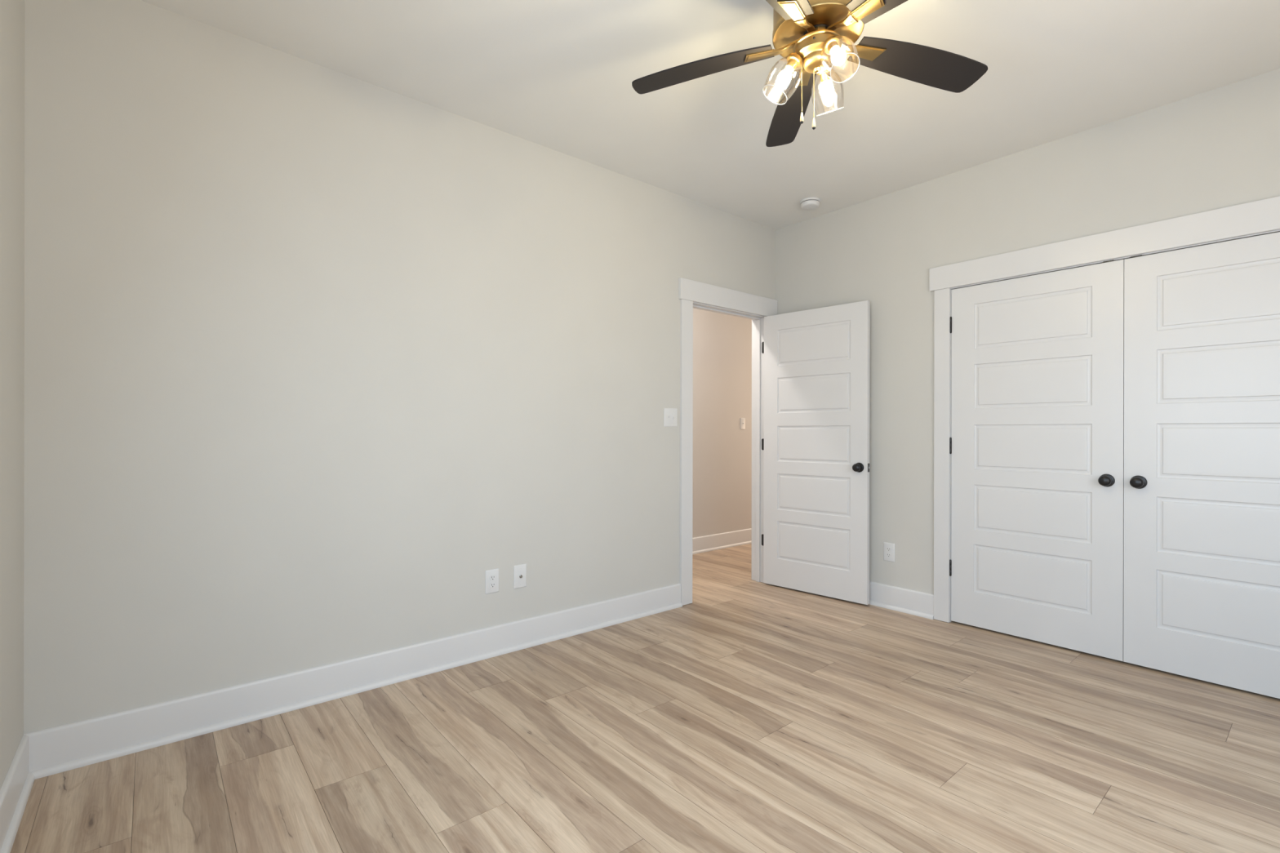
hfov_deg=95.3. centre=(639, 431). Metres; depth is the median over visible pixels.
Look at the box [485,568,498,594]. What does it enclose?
electrical outlet
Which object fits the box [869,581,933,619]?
baseboard
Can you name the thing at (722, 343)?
wall
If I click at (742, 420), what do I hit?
light switch
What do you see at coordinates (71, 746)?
baseboard
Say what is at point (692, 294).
door frame
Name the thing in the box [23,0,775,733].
wall
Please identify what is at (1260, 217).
door frame
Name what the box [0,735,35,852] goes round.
baseboard
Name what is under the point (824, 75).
socket
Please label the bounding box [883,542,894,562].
electrical outlet
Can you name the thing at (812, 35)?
ceiling fan
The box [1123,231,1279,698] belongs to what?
door
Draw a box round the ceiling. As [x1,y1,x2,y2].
[140,0,1279,230]
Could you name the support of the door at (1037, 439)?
in the wall at (1219, 148)
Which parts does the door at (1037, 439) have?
knob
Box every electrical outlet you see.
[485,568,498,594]
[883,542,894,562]
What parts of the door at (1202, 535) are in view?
knob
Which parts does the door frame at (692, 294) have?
casing, hall casing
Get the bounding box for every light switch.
[664,408,677,426]
[740,417,745,429]
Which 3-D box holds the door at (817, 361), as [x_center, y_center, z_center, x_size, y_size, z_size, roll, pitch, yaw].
[1.240,0.142,4.175,0.818,2.028,0.160,0,0,45]
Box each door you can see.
[763,300,870,604]
[949,259,1124,661]
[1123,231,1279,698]
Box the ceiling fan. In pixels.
[631,0,987,146]
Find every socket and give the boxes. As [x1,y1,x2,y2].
[785,51,802,72]
[817,65,832,82]
[823,35,839,54]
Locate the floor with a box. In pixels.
[10,543,1279,852]
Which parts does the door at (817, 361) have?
knob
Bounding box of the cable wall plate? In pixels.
[513,564,526,588]
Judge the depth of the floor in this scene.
2.09 m
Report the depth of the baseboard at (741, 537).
5.79 m
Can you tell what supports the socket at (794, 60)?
attached to the ceiling fan
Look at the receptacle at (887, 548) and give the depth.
3.85 m
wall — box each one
[0,0,24,789]
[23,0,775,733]
[692,307,751,537]
[775,68,1279,594]
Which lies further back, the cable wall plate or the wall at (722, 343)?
the wall at (722, 343)
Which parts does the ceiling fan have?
blade, lamp shade, light bulb, blade, blade, pull chain, pull knob, pull chain, pull knob, light bulb, lamp shade, light bulb, lamp shade, blade, blade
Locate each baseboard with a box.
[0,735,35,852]
[23,583,682,779]
[692,528,751,554]
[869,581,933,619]
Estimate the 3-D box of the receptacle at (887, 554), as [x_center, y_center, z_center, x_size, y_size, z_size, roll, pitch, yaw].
[1.644,0.820,3.854,0.002,0.028,0.034,0,0,-40]
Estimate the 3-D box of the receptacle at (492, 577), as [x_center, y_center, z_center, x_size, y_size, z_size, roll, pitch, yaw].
[-0.764,0.761,3.027,0.034,0.028,0.002,0,0,-40]
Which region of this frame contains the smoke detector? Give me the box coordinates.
[800,197,820,209]
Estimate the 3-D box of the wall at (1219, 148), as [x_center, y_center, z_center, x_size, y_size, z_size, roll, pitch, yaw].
[2.303,-0.201,3.166,0.110,2.743,3.860,0,0,-40]
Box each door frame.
[678,277,777,605]
[929,195,1279,622]
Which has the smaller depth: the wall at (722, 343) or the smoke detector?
the smoke detector
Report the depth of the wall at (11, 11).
1.76 m
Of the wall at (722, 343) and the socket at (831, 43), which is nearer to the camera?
the socket at (831, 43)
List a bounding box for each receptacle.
[489,574,495,580]
[489,582,495,588]
[885,546,891,551]
[885,552,891,557]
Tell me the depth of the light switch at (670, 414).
3.84 m
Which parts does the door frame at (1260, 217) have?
casing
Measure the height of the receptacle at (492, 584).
0.028 m
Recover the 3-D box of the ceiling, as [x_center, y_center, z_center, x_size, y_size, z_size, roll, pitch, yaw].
[0.717,-1.600,1.723,4.179,0.050,3.910,0,0,-40]

